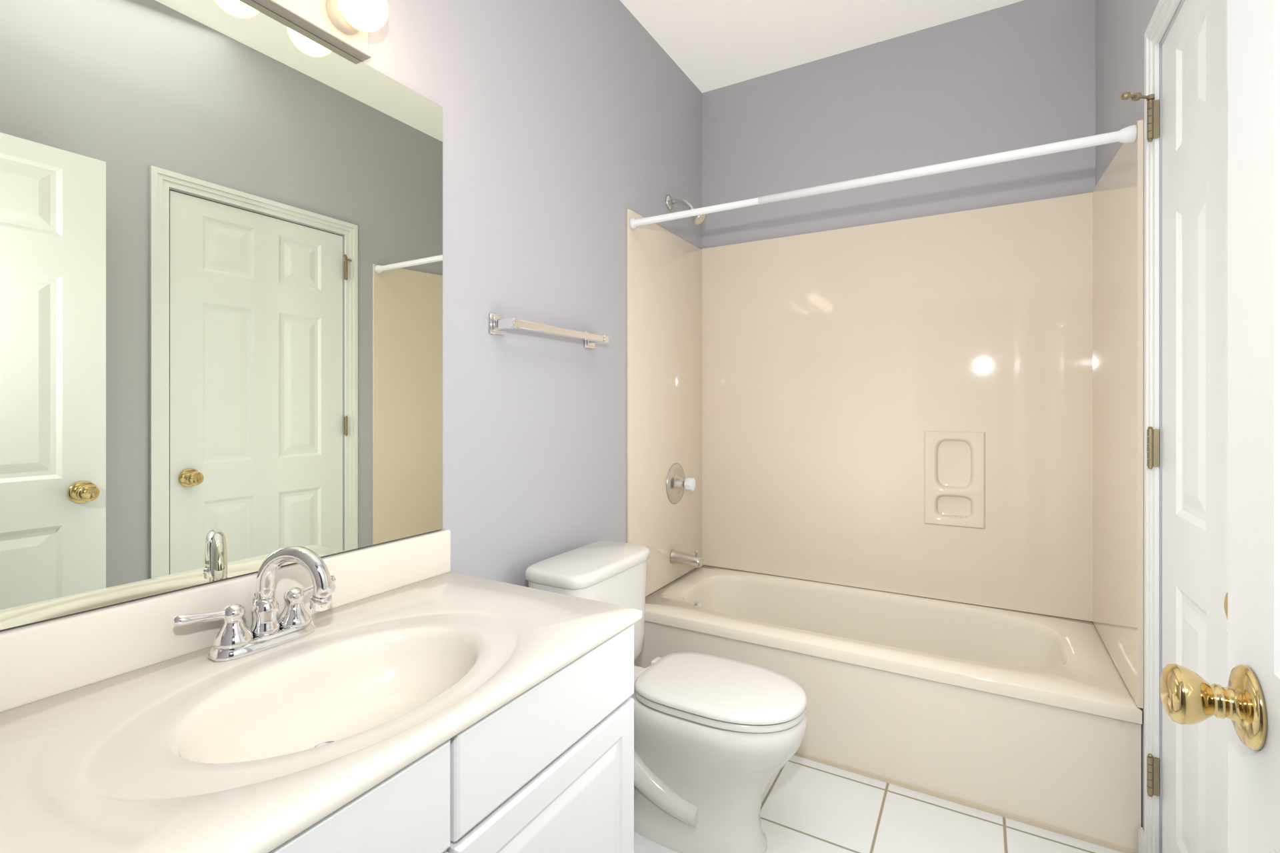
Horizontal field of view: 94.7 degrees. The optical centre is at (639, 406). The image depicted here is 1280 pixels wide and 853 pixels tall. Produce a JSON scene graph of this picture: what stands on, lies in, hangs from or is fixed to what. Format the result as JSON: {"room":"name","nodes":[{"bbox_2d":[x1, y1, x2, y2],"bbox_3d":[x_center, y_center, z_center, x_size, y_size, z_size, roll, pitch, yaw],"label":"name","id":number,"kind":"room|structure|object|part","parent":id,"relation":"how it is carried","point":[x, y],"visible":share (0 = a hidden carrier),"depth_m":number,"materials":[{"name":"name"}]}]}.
{"room":"bathroom","nodes":[
{"label":"bathroom","id":0,"kind":"room"},
{"bbox_2d":[0,0,701,631],"bbox_3d":[-0.787,-0.195,1.165,0.120,2.748,4.435,0,0,30],"label":"wall","id":1,"kind":"structure","parent":0,"point":[561,119],"depth_m":1.86,"materials":[{"name":"grey paint"}]},
{"bbox_2d":[0,0,442,630],"bbox_3d":[-0.754,-0.227,1.092,0.006,1.085,0.981,0,0,30],"label":"mirror","id":2,"kind":"object","parent":1,"relation":"attached to","point":[221,223],"visible":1,"depth_m":1.04,"materials":[{"name":"clear glass"}]},
{"bbox_2d":[252,0,388,61],"bbox_3d":[-0.712,-0.828,1.027,0.145,0.110,0.604,0,0,30],"label":"sconce","id":3,"kind":"object","parent":1,"relation":"attached to","point":[345,25],"visible":1,"depth_m":1.21,"materials":[{"name":"beige glass"}]},
{"bbox_2d":[490,313,608,349],"bbox_3d":[-0.264,-0.234,1.875,0.078,0.058,0.520,0,0,30],"label":"towel rail","id":4,"kind":"object","parent":1,"relation":"attached to","point":[498,323],"visible":1,"depth_m":1.76,"materials":[{"name":"silver metal"}]},
{"bbox_2d":[666,194,706,224],"bbox_3d":[0.207,-0.868,2.594,0.178,0.151,0.066,0,0,30],"label":"shower head","id":5,"kind":"object","parent":1,"relation":"attached to","point":[698,219],"visible":0.68,"depth_m":2.59},
{"bbox_2d":[620,0,1023,93],"bbox_3d":[0.120,-1.619,0.643,2.374,0.100,4.435,0,0,30],"label":"ceiling","id":6,"kind":"structure","parent":0,"point":[717,44],"depth_m":2.44,"materials":[{"name":"white paint"}]},
{"bbox_2d":[634,755,1123,852],"bbox_3d":[0.120,1.229,0.643,2.374,0.100,4.435,0,0,30],"label":"floor","id":7,"kind":"structure","parent":0,"point":[808,806],"depth_m":1.66,"materials":[{"name":"tile"}]},
{"bbox_2d":[0,529,641,852],"bbox_3d":[-0.499,0.714,0.950,0.587,0.931,1.001,0,0,30],"label":"vanity","id":8,"kind":"object","parent":7,"relation":"on","point":[384,698],"visible":1,"depth_m":0.92,"materials":[{"name":"white"}]},
{"bbox_2d":[172,545,335,662],"bbox_3d":[-0.635,0.337,1.038,0.157,0.177,0.275,0,0,30],"label":"faucet","id":9,"kind":"object","parent":8,"relation":"on","point":[294,636],"depth_m":1.04,"materials":[{"name":"silver metal"}]},
{"bbox_3d":[-0.384,0.526,0.599,0.019,0.150,0.482,0,0,30],"label":"drawer","id":10,"kind":"part","parent":8,"relation":"part of","materials":[{"name":"white wood"}]},
{"bbox_3d":[-0.139,0.839,1.025,0.019,0.456,0.484,0,0,30],"label":"door","id":11,"kind":"part","parent":8,"relation":"part of","materials":[{"name":"white wood"}]},
{"bbox_3d":[-0.139,0.526,1.025,0.019,0.150,0.484,0,0,30],"label":"drawer","id":12,"kind":"part","parent":8,"relation":"part of","materials":[{"name":"white wood"}]},
{"bbox_2d":[525,540,807,852],"bbox_3d":[0.086,0.821,1.687,0.766,0.716,0.428,0,0,30],"label":"toilet","id":13,"kind":"object","parent":7,"relation":"on","point":[711,733],"visible":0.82,"depth_m":1.55,"materials":[{"name":"white ceramic"}]},
{"bbox_3d":[-0.149,0.638,1.822,0.222,0.349,0.428,0,0,30],"label":"tank","id":14,"kind":"part","parent":13,"relation":"part of","materials":[{"name":"white ceramic"}]},
{"bbox_3d":[0.211,0.772,1.615,0.478,0.044,0.324,0,0,30],"label":"seat","id":15,"kind":"part","parent":13,"relation":"part of","materials":[{"name":"white plastic"}]},
{"bbox_2d":[634,565,1141,852],"bbox_3d":[0.810,0.984,2.242,1.568,0.390,0.729,0,0,30],"label":"bathtub","id":16,"kind":"object","parent":7,"relation":"on","point":[1030,719],"visible":0.85,"depth_m":1.86,"materials":[{"name":"ceramic"}]},
{"bbox_2d":[626,120,1143,708],"bbox_3d":[0.811,0.000,2.243,1.573,1.574,0.732,0,0,30],"label":"tub surround","id":17,"kind":"object","parent":16,"relation":"on","point":[947,407],"visible":0.96,"depth_m":2.42,"materials":[{"name":"beige plastic"}]},
{"bbox_2d":[666,463,695,503],"bbox_3d":[0.201,0.350,2.644,0.093,0.184,0.184,0,0,30],"label":"tub valve","id":18,"kind":"object","parent":17,"relation":"attached to","point":[676,484],"depth_m":2.63,"materials":[{"name":"silver metal"}]},
{"bbox_2d":[670,549,703,567],"bbox_3d":[0.209,0.669,2.608,0.143,0.074,0.062,0,0,30],"label":"tub spout","id":19,"kind":"object","parent":17,"relation":"attached to","point":[676,557],"depth_m":2.59,"materials":[{"name":"silver metal"}]},
{"bbox_2d":[629,124,1137,229],"bbox_3d":[0.639,-0.722,1.946,1.549,0.044,0.044,0,0,30],"label":"shower curtain rod","id":20,"kind":"object","parent":17,"relation":"attached to","point":[1127,135],"visible":1,"depth_m":1.81,"materials":[{"name":"white metal"}]},
{"bbox_2d":[702,0,1095,565],"bbox_3d":[1.283,-0.195,2.463,2.174,2.748,0.120,0,0,30],"label":"wall","id":21,"kind":"structure","parent":0,"point":[1021,75],"depth_m":2.48,"materials":[{"name":"grey paint"}]},
{"bbox_2d":[1095,0,1182,852],"bbox_3d":[1.038,-0.195,0.940,0.120,2.748,2.765,0,0,30],"label":"wall","id":22,"kind":"structure","parent":0,"point":[1121,25],"depth_m":1.61,"materials":[{"name":"grey paint"}]},
{"bbox_2d":[1138,827,1143,852],"bbox_3d":[0.151,1.137,1.097,1.573,0.085,1.909,0,0,30],"label":"baseboard","id":23,"kind":"structure","parent":22,"relation":"attached to","point":[1141,831],"depth_m":1.51,"materials":[{"name":"white paint"}]},
{"bbox_2d":[1144,0,1184,852],"bbox_3d":[1.091,0.129,1.050,0.136,2.100,0.864,0,0,30],"label":"door frame","id":24,"kind":"structure","parent":22,"relation":"in","point":[1165,10],"depth_m":1.42,"materials":[{"name":"white wood"}]},
{"bbox_2d":[1120,92,1159,797],"bbox_3d":[1.190,0.093,1.406,0.077,1.674,0.079,0,0,30],"label":"closet door hinges","id":25,"kind":"object","parent":24,"relation":"attached to","point":[1153,107],"depth_m":1.40,"materials":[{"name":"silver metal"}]},
{"bbox_3d":[1.091,0.129,1.050,0.136,2.100,0.864,0,0,30],"label":"casing trim","id":26,"kind":"part","parent":24,"relation":"part of","materials":[{"name":"white paint"}]},
{"bbox_2d":[1162,0,1227,852],"bbox_3d":[1.064,0.158,1.065,0.035,2.018,0.728,0,0,30],"label":"closet door leaf","id":27,"kind":"structure","parent":22,"relation":"in","point":[1195,49],"depth_m":1.18,"materials":[{"name":"white wood"}]},
{"bbox_2d":[1228,0,1279,852],"bbox_3d":[0.444,0.161,0.282,0.035,2.012,0.760,0,0,30],"label":"door leaf","id":28,"kind":"structure","parent":22,"relation":"in","point":[1254,25],"depth_m":0.56,"materials":[{"name":"white wood"}]},
{"bbox_2d":[1160,664,1267,750],"bbox_3d":[0.609,0.289,0.569,0.166,0.076,0.102,0,0,30],"label":"door knob","id":29,"kind":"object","parent":28,"relation":"attached to","point":[1187,698],"depth_m":0.57,"materials":[{"name":"gold metal"}]},
{"bbox_2d":[1224,592,1227,620],"bbox_3d":[0.871,0.289,0.831,0.065,0.076,0.076,0,0,30],"label":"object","id":30,"kind":"structure","parent":28,"relation":"attached to","point":[1226,597],"depth_m":0.85,"materials":[{"name":"gold metal"}]}
]}

